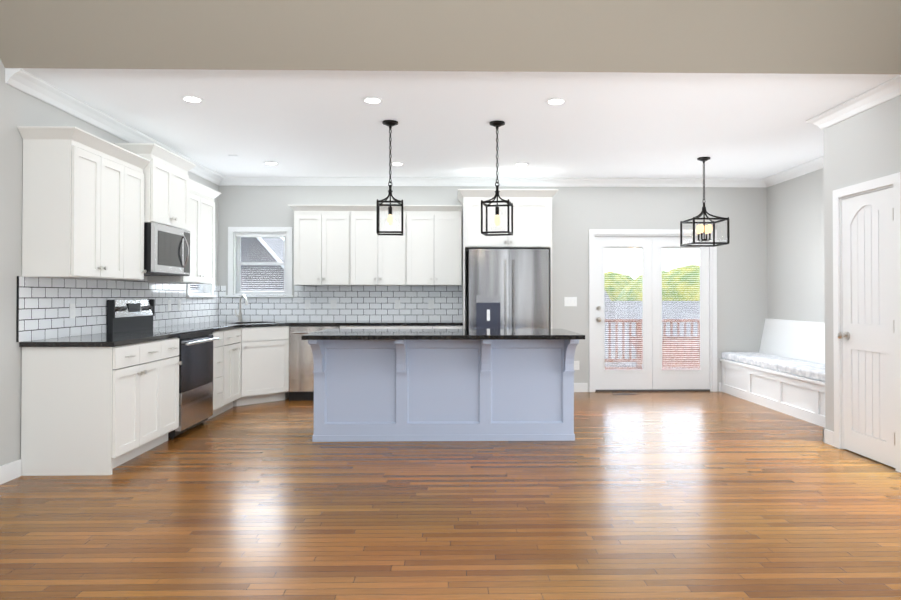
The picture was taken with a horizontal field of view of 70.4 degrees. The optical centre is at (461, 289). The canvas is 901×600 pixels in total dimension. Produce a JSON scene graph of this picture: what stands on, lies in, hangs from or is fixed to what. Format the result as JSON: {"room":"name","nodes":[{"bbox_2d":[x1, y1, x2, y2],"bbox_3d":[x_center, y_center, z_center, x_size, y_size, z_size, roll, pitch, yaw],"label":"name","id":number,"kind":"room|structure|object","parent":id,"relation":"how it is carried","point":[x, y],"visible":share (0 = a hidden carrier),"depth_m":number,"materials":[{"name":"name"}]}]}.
{"room":"kitchen","nodes":[
{"label":"kitchen","id":0,"kind":"room"},
{"bbox_2d":[0,59,218,465],"bbox_3d":[-3.077,-0.973,2.502,0.150,4.470,11.650,0,-1,-1],"label":"wall","id":1,"kind":"structure","parent":0,"point":[18,107],"depth_m":4.33,"materials":[{"name":"grey paint"}]},
{"bbox_2d":[0,459,21,484],"bbox_3d":[-2.958,1.184,0.623,0.014,0.115,7.535,0,-1,-1],"label":"baseboard","id":2,"kind":"structure","parent":1,"relation":"attached to","point":[10,471],"depth_m":4.28,"materials":[{"name":"white wood"}]},
{"bbox_2d":[17,126,149,279],"bbox_3d":[-2.852,-0.594,4.910,0.389,1.025,1.103,0,-1,-1],"label":"upper cabinet","id":3,"kind":"object","parent":1,"relation":"attached to","point":[83,206],"visible":1,"depth_m":4.52,"materials":[{"name":"white wood"}]},
{"bbox_2d":[5,68,224,183],"bbox_3d":[-3.026,-1.399,6.154,0.098,0.098,3.810,0,-1,-1],"label":"crown molding","id":4,"kind":"structure","parent":1,"relation":"attached to","point":[30,84],"depth_m":5.07,"materials":[{"name":"white wood"}]},
{"bbox_2d":[16,276,218,341],"bbox_3d":[-3.071,0.129,6.261,0.011,0.506,3.806,0,-1,-1],"label":"backsplash","id":5,"kind":"structure","parent":1,"relation":"attached to","point":[42,309],"depth_m":5.18,"materials":[{"name":"tile"}]},
{"bbox_2d":[69,303,75,318],"bbox_3d":[-3.039,0.170,4.986,0.006,0.116,0.072,0,-1,-1],"label":"electrical outlet","id":6,"kind":"object","parent":5,"relation":"attached to","point":[71,310],"visible":1,"depth_m":4.98,"materials":[{"name":"white plastic"}]},
{"bbox_2d":[168,300,170,310],"bbox_3d":[-3.073,0.169,6.715,0.006,0.116,0.072,0,-1,-1],"label":"electrical outlet","id":7,"kind":"object","parent":5,"relation":"attached to","point":[169,305],"visible":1,"depth_m":6.71,"materials":[{"name":"white plastic"}]},
{"bbox_2d":[178,300,180,309],"bbox_3d":[-3.078,0.172,6.965,0.006,0.116,0.072,0,-1,-1],"label":"electrical outlet","id":8,"kind":"object","parent":5,"relation":"attached to","point":[179,304],"visible":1,"depth_m":6.96,"materials":[{"name":"white plastic"}]},
{"bbox_2d":[112,143,195,230],"bbox_3d":[-2.840,-0.901,5.856,0.449,0.660,0.898,0,-1,-1],"label":"upper cabinet","id":9,"kind":"object","parent":1,"relation":"attached to","point":[166,187],"visible":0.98,"depth_m":5.71,"materials":[{"name":"white wood"}]},
{"bbox_2d":[144,223,189,275],"bbox_3d":[-2.821,-0.350,5.851,0.475,0.434,0.750,0,-1,-1],"label":"microwave","id":10,"kind":"object","parent":9,"relation":"attached to","point":[166,250],"visible":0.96,"depth_m":5.71,"materials":[{"name":"silver metal"}]},
{"bbox_2d":[148,178,220,283],"bbox_3d":[-2.887,-0.574,6.703,0.389,1.025,0.923,0,-1,-1],"label":"upper cabinet","id":11,"kind":"object","parent":1,"relation":"attached to","point":[202,228],"visible":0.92,"depth_m":6.68,"materials":[{"name":"white wood"}]},
{"bbox_2d":[186,283,216,296],"bbox_3d":[-3.136,-0.354,7.570,0.155,0.900,0.844,0,-1,-1],"label":"window","id":12,"kind":"structure","parent":1,"relation":"in","point":[206,290],"depth_m":7.71,"materials":[{"name":"white"}]},
{"bbox_2d":[0,0,900,79],"bbox_3d":[0.041,-2.347,3.649,6.130,1.744,1.570,0,-1,-1],"label":"header beam","id":13,"kind":"structure","parent":0,"point":[762,39],"depth_m":4.16,"materials":[{"name":"beige paint"}]},
{"bbox_2d":[0,391,900,599],"bbox_3d":[0.542,1.323,2.548,7.690,0.120,11.650,0,-1,-1],"label":"floor","id":14,"kind":"structure","parent":0,"point":[677,495],"depth_m":3.60,"materials":[{"name":"brown wood"}]},
{"bbox_2d":[21,337,181,475],"bbox_3d":[-2.711,0.847,4.939,0.667,0.884,1.070,0,-1,-1],"label":"base cabinet","id":15,"kind":"object","parent":14,"relation":"on","point":[95,410],"visible":1,"depth_m":4.41,"materials":[{"name":"white wood"}]},
{"bbox_2d":[19,333,180,346],"bbox_3d":[-2.725,0.386,4.932,0.643,0.035,1.095,0,-1,-1],"label":"countertop","id":16,"kind":"structure","parent":15,"relation":"on","point":[106,340],"depth_m":4.63,"materials":[{"name":"black stone"}]},
{"bbox_2d":[107,299,218,439],"bbox_3d":[-2.706,0.697,5.856,0.695,1.205,0.760,0,-1,-1],"label":"range","id":17,"kind":"object","parent":14,"relation":"on","point":[195,371],"visible":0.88,"depth_m":5.79,"materials":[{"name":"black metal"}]},
{"bbox_2d":[208,331,222,419],"bbox_3d":[-2.739,0.863,6.384,0.667,0.884,0.296,0,-1,-1],"label":"base cabinet","id":18,"kind":"object","parent":14,"relation":"on","point":[217,392],"visible":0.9,"depth_m":6.39,"materials":[{"name":"white wood"}]},
{"bbox_2d":[214,328,241,416],"bbox_3d":[-2.748,0.868,6.823,0.667,0.884,0.578,0,-1,-1],"label":"base cabinet","id":19,"kind":"object","parent":14,"relation":"on","point":[231,365],"visible":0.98,"depth_m":6.79,"materials":[{"name":"white wood"}]},
{"bbox_2d":[233,326,288,405],"bbox_3d":[-2.574,0.877,7.632,1.051,0.884,1.061,0,-1,-1],"label":"base cabinet","id":20,"kind":"object","parent":14,"relation":"on","point":[264,364],"visible":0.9,"depth_m":7.33,"materials":[{"name":"white wood"}]},
{"bbox_2d":[156,321,462,331],"bbox_3d":[-1.536,0.411,7.227,3.112,0.035,1.924,0,-1,-1],"label":"countertop","id":21,"kind":"structure","parent":20,"relation":"on","point":[220,325],"depth_m":7.57,"materials":[{"name":"black stone"}]},
{"bbox_2d":[235,295,247,321],"bbox_3d":[-2.654,0.235,7.710,0.183,0.327,0.160,0,-1,-1],"label":"faucet","id":22,"kind":"object","parent":21,"relation":"on","point":[239,315],"visible":1,"depth_m":7.74,"materials":[{"name":"silver metal"}]},
{"bbox_2d":[289,326,339,400],"bbox_3d":[-1.757,0.880,7.841,0.596,0.883,0.665,0,-1,-1],"label":"dishwasher","id":23,"kind":"object","parent":14,"relation":"on","point":[301,375],"visible":0.52,"depth_m":7.55,"materials":[{"name":"grey metal"}]},
{"bbox_2d":[340,326,401,328],"bbox_3d":[-1.087,0.879,7.863,0.740,0.884,0.659,0,-1,-1],"label":"base cabinet","id":24,"kind":"object","parent":14,"relation":"on","point":[370,327],"depth_m":7.57,"materials":[{"name":"white wood"}]},
{"bbox_2d":[402,326,462,328],"bbox_3d":[-0.355,0.880,7.877,0.720,0.884,0.659,0,-1,-1],"label":"base cabinet","id":25,"kind":"object","parent":14,"relation":"on","point":[432,327],"visible":0.02,"depth_m":7.59,"materials":[{"name":"white wood"}]},
{"bbox_2d":[308,339,578,441],"bbox_3d":[-0.155,0.855,5.652,2.236,0.884,0.943,0,-1,-1],"label":"kitchen island","id":26,"kind":"object","parent":14,"relation":"on","point":[443,390],"visible":0.83,"depth_m":5.47,"materials":[{"name":"blue"}]},
{"bbox_2d":[301,329,584,339],"bbox_3d":[-0.154,0.393,5.648,2.280,0.035,1.045,0,-1,-1],"label":"island countertop","id":27,"kind":"structure","parent":26,"relation":"on","point":[437,334],"depth_m":5.24,"materials":[{"name":"black stone"}]},
{"bbox_2d":[457,189,557,328],"bbox_3d":[0.541,0.072,7.882,1.188,2.500,0.703,0,-1,-1],"label":"surround","id":28,"kind":"object","parent":14,"relation":"on","point":[532,218],"visible":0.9,"depth_m":7.60,"materials":[{"name":"white wood"}]},
{"bbox_2d":[467,249,548,328],"bbox_3d":[0.543,0.428,7.797,0.936,1.785,0.856,0,-1,-1],"label":"fridge","id":29,"kind":"object","parent":14,"relation":"on","point":[507,288],"visible":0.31,"depth_m":7.44,"materials":[{"name":"grey metal"}]},
{"bbox_2d":[612,393,637,394],"bbox_3d":[2.058,1.321,8.065,0.300,0.004,0.100,0,-1,-1],"label":"floor vent","id":30,"kind":"object","parent":14,"relation":"in","point":[624,393],"visible":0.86,"depth_m":8.05,"materials":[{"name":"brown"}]},
{"bbox_2d":[719,319,824,427],"bbox_3d":[3.683,0.838,6.853,0.632,0.945,2.874,0,-1,-1],"label":"bench","id":31,"kind":"object","parent":14,"relation":"on","point":[800,397],"visible":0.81,"depth_m":7.20,"materials":[{"name":"white wood"}]},
{"bbox_2d":[722,352,824,381],"bbox_3d":[3.623,0.839,6.851,0.482,0.085,2.854,0,-1,-1],"label":"bench cushion","id":32,"kind":"object","parent":31,"relation":"on","point":[808,369],"visible":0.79,"depth_m":7.00,"materials":[{"name":"fabric"}]},
{"bbox_2d":[32,74,887,178],"bbox_3d":[0.467,-1.496,6.344,7.090,0.100,3.820,0,-1,-1],"label":"ceiling","id":33,"kind":"structure","parent":0,"point":[310,126],"depth_m":5.57,"materials":[{"name":"white paint"}]},
{"bbox_2d":[181,96,203,102],"bbox_3d":[-2.070,-1.457,4.903,0.164,0.008,0.164,0,-1,-1],"label":"recessed light","id":34,"kind":"object","parent":33,"relation":"in","point":[193,99],"visible":0.98,"depth_m":4.89,"materials":[{"name":"white plastic"}]},
{"bbox_2d":[264,161,278,164],"bbox_3d":[-2.167,-1.431,7.261,0.164,0.008,0.164,0,-1,-1],"label":"recessed light","id":35,"kind":"object","parent":33,"relation":"in","point":[271,163],"visible":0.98,"depth_m":7.25,"materials":[{"name":"white plastic"}]},
{"bbox_2d":[362,97,382,103],"bbox_3d":[-0.690,-1.456,4.930,0.164,0.008,0.164,0,-1,-1],"label":"recessed light","id":36,"kind":"object","parent":33,"relation":"in","point":[372,100],"visible":0.96,"depth_m":4.92,"materials":[{"name":"white"}]},
{"bbox_2d":[376,120,402,235],"bbox_3d":[-0.622,-0.965,5.546,0.225,0.976,0.225,0,-1,-5],"label":"pendant light","id":37,"kind":"object","parent":33,"relation":"hanging from","point":[390,124],"visible":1,"depth_m":5.53,"materials":[{"name":"black metal"}]},
{"bbox_2d":[390,162,403,165],"bbox_3d":[-0.737,-1.430,7.290,0.164,0.008,0.164,0,-1,-1],"label":"recessed light","id":38,"kind":"object","parent":33,"relation":"in","point":[397,163],"visible":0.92,"depth_m":7.26,"materials":[{"name":"white plastic"}]},
{"bbox_2d":[481,121,512,235],"bbox_3d":[0.307,-0.964,5.565,0.245,0.976,0.245,0,-1,13],"label":"pendant light","id":39,"kind":"object","parent":33,"relation":"hanging from","point":[497,124],"visible":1,"depth_m":5.55,"materials":[{"name":"black metal"}]},
{"bbox_2d":[514,163,528,165],"bbox_3d":[0.683,-1.430,7.318,0.164,0.008,0.164,0,-1,-1],"label":"recessed light","id":40,"kind":"object","parent":33,"relation":"in","point":[521,164],"visible":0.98,"depth_m":7.31,"materials":[{"name":"white"}]},
{"bbox_2d":[545,98,566,104],"bbox_3d":[0.730,-1.456,4.959,0.164,0.008,0.164,0,-1,-1],"label":"recessed light","id":41,"kind":"object","parent":33,"relation":"in","point":[555,101],"visible":1,"depth_m":4.94,"materials":[{"name":"white plastic"}]},
{"bbox_2d":[680,157,729,246],"bbox_3d":[2.650,-0.958,6.992,0.388,0.957,0.388,0,-1,-1],"label":"pendant light","id":42,"kind":"object","parent":33,"relation":"hanging from","point":[703,228],"visible":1,"depth_m":6.98,"materials":[{"name":"black metal"}]},
{"bbox_2d":[218,186,767,391],"bbox_3d":[0.503,-0.099,8.315,7.240,2.850,0.150,0,-1,-1],"label":"wall","id":43,"kind":"structure","parent":0,"point":[578,213],"depth_m":8.27,"materials":[{"name":"grey paint"}]},
{"bbox_2d":[226,227,293,296],"bbox_3d":[-2.581,-0.347,8.214,0.854,0.900,0.155,0,-1,-1],"label":"window","id":44,"kind":"structure","parent":43,"relation":"in","point":[235,234],"depth_m":8.19,"materials":[{"name":"white"}]},
{"bbox_2d":[288,205,351,285],"bbox_3d":[-1.755,-0.539,8.003,0.751,0.985,0.389,0,-1,-1],"label":"upper cabinet","id":45,"kind":"object","parent":43,"relation":"attached to","point":[321,245],"visible":1,"depth_m":7.86,"materials":[{"name":"white wood"}]},
{"bbox_2d":[219,286,461,320],"bbox_3d":[-1.551,0.180,8.190,3.104,0.448,0.008,0,-1,-1],"label":"backsplash","id":46,"kind":"structure","parent":43,"relation":"attached to","point":[365,303],"depth_m":8.19,"materials":[{"name":"tile"}]},
{"bbox_2d":[305,300,309,308],"bbox_3d":[-1.975,0.195,8.174,0.072,0.116,0.006,0,-1,-1],"label":"electrical outlet","id":47,"kind":"object","parent":46,"relation":"attached to","point":[307,304],"visible":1,"depth_m":8.17,"materials":[{"name":"white plastic"}]},
{"bbox_2d":[331,300,335,308],"bbox_3d":[-1.645,0.195,8.181,0.072,0.116,0.006,0,-1,-1],"label":"electrical outlet","id":48,"kind":"object","parent":46,"relation":"attached to","point":[333,304],"visible":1,"depth_m":8.18,"materials":[{"name":"white plastic"}]},
{"bbox_2d":[395,300,399,308],"bbox_3d":[-0.825,0.195,8.197,0.072,0.116,0.006,0,-1,-1],"label":"electrical outlet","id":49,"kind":"object","parent":46,"relation":"attached to","point":[397,304],"visible":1,"depth_m":8.20,"materials":[{"name":"white plastic"}]},
{"bbox_2d":[428,300,433,308],"bbox_3d":[-0.396,0.195,8.206,0.072,0.116,0.006,0,-1,-1],"label":"electrical outlet","id":50,"kind":"object","parent":46,"relation":"attached to","point":[430,304],"visible":1,"depth_m":8.20,"materials":[{"name":"white plastic"}]},
{"bbox_2d":[349,205,406,285],"bbox_3d":[-1.038,-0.539,8.018,0.696,0.985,0.389,0,-1,-1],"label":"upper cabinet","id":51,"kind":"object","parent":43,"relation":"attached to","point":[377,260],"visible":0.83,"depth_m":7.87,"materials":[{"name":"white wood"}]},
{"bbox_2d":[406,205,461,285],"bbox_3d":[-0.348,-0.539,8.031,0.696,0.985,0.389,0,-1,-1],"label":"upper cabinet","id":52,"kind":"object","parent":43,"relation":"attached to","point":[433,245],"visible":1,"depth_m":7.88,"materials":[{"name":"white wood"}]},
{"bbox_2d":[216,177,760,186],"bbox_3d":[0.430,-1.376,8.204,7.090,0.098,0.098,0,-1,-1],"label":"crown molding","id":53,"kind":"structure","parent":43,"relation":"attached to","point":[229,181],"depth_m":8.20,"materials":[{"name":"white wood"}]},
{"bbox_2d":[564,297,576,305],"bbox_3d":[1.404,0.161,8.249,0.160,0.120,0.010,0,-1,-1],"label":"switch plate","id":54,"kind":"object","parent":43,"relation":"attached to","point":[570,301],"visible":1,"depth_m":8.25,"materials":[{"name":"white plastic"}]},
{"bbox_2d":[574,361,578,369],"bbox_3d":[1.480,0.983,8.242,0.072,0.115,0.008,0,-1,-1],"label":"outlet","id":55,"kind":"object","parent":43,"relation":"attached to","point":[576,365],"visible":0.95,"depth_m":8.24,"materials":[{"name":"white plastic"}]},
{"bbox_2d":[574,383,587,391],"bbox_3d":[1.344,1.268,8.234,0.550,0.115,0.014,0,-1,-1],"label":"baseboard","id":56,"kind":"structure","parent":43,"relation":"attached to","point":[578,387],"depth_m":8.23,"materials":[{"name":"white wood"}]},
{"bbox_2d":[589,229,716,391],"bbox_3d":[2.473,0.277,8.321,1.660,2.100,0.188,0,-1,-1],"label":"patio door","id":57,"kind":"structure","parent":43,"relation":"in","point":[652,375],"depth_m":8.30,"materials":[{"name":"white wood"}]},
{"bbox_2d":[767,168,824,322],"bbox_3d":[4.077,-0.115,6.871,0.150,2.850,2.880,0,-1,-1],"label":"wall","id":58,"kind":"structure","parent":0,"point":[795,255],"depth_m":7.61,"materials":[{"name":"grey paint"}]},
{"bbox_2d":[761,156,823,186],"bbox_3d":[3.954,-1.391,6.820,0.098,0.098,2.755,0,-1,-1],"label":"crown molding","id":59,"kind":"structure","parent":58,"relation":"attached to","point":[816,164],"depth_m":7.57,"materials":[{"name":"white wood"}]},
{"bbox_2d":[824,95,900,431],"bbox_3d":[3.712,-0.988,1.122,1.110,4.470,8.620,0,-1,-1],"label":"wall","id":60,"kind":"structure","parent":0,"point":[864,146],"depth_m":5.07,"materials":[{"name":"grey paint"}]},
{"bbox_2d":[823,428,833,443],"bbox_3d":[3.233,1.237,5.396,0.354,0.115,0.034,0,-1,-1],"label":"baseboard","id":61,"kind":"structure","parent":60,"relation":"attached to","point":[828,436],"depth_m":5.33,"materials":[{"name":"white wood"}]},
{"bbox_2d":[806,75,900,129],"bbox_3d":[3.032,-1.412,4.945,0.098,0.098,1.153,0,-1,-1],"label":"crown molding","id":62,"kind":"structure","parent":60,"relation":"attached to","point":[890,89],"depth_m":4.87,"materials":[{"name":"white wood"}]},
{"bbox_2d":[833,172,900,472],"bbox_3d":[3.102,0.236,4.862,0.190,2.105,0.790,0,-1,-1],"label":"closet door","id":63,"kind":"structure","parent":60,"relation":"in","point":[867,299],"depth_m":4.86,"materials":[{"name":"white wood"}]},
{"label":"outside","id":64,"kind":"structure","parent":0,"visible":0},
{"bbox_3d":[-1.359,5.155,74.092,160.000,0.200,131.540,0,-1,-1],"label":"ground","id":65,"kind":"structure","parent":64,"visible":0},
{"bbox_2d":[190,237,283,289],"bbox_3d":[-7.294,1.022,13.759,10.528,6.729,6.828,0,-1,-1],"label":"house","id":66,"kind":"structure","parent":65,"relation":"on","point":[246,256],"depth_m":11.87,"materials":[{"name":"white"}]},
{"bbox_2d":[604,290,642,366],"bbox_3d":[1.026,2.269,23.428,8.550,4.450,9.800,0,-1,-1],"label":"house","id":67,"kind":"structure","parent":65,"relation":"on","point":[609,308],"depth_m":20.33,"materials":[{"name":"white"}]},
{"bbox_2d":[604,264,699,300],"bbox_3d":[21.585,3.901,58.339,114.410,11.971,16.652,0,-1,-1],"label":"trees","id":68,"kind":"object","parent":65,"relation":"on","point":[672,293],"depth_m":53.41,"materials":[{"name":"green plant"}]},
{"bbox_2d":[604,319,699,369],"bbox_3d":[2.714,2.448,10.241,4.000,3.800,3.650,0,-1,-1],"label":"railing","id":69,"kind":"object","parent":65,"relation":"on","point":[639,363],"depth_m":12.00,"materials":[{"name":"brown wood"}]},
{"bbox_2d":[612,301,699,366],"bbox_3d":[11.820,2.704,40.143,6.800,3.950,8.800,0,-1,-1],"label":"house","id":70,"kind":"structure","parent":65,"relation":"on","point":[636,313],"depth_m":37.97,"materials":[{"name":"brown brick"}]}
]}

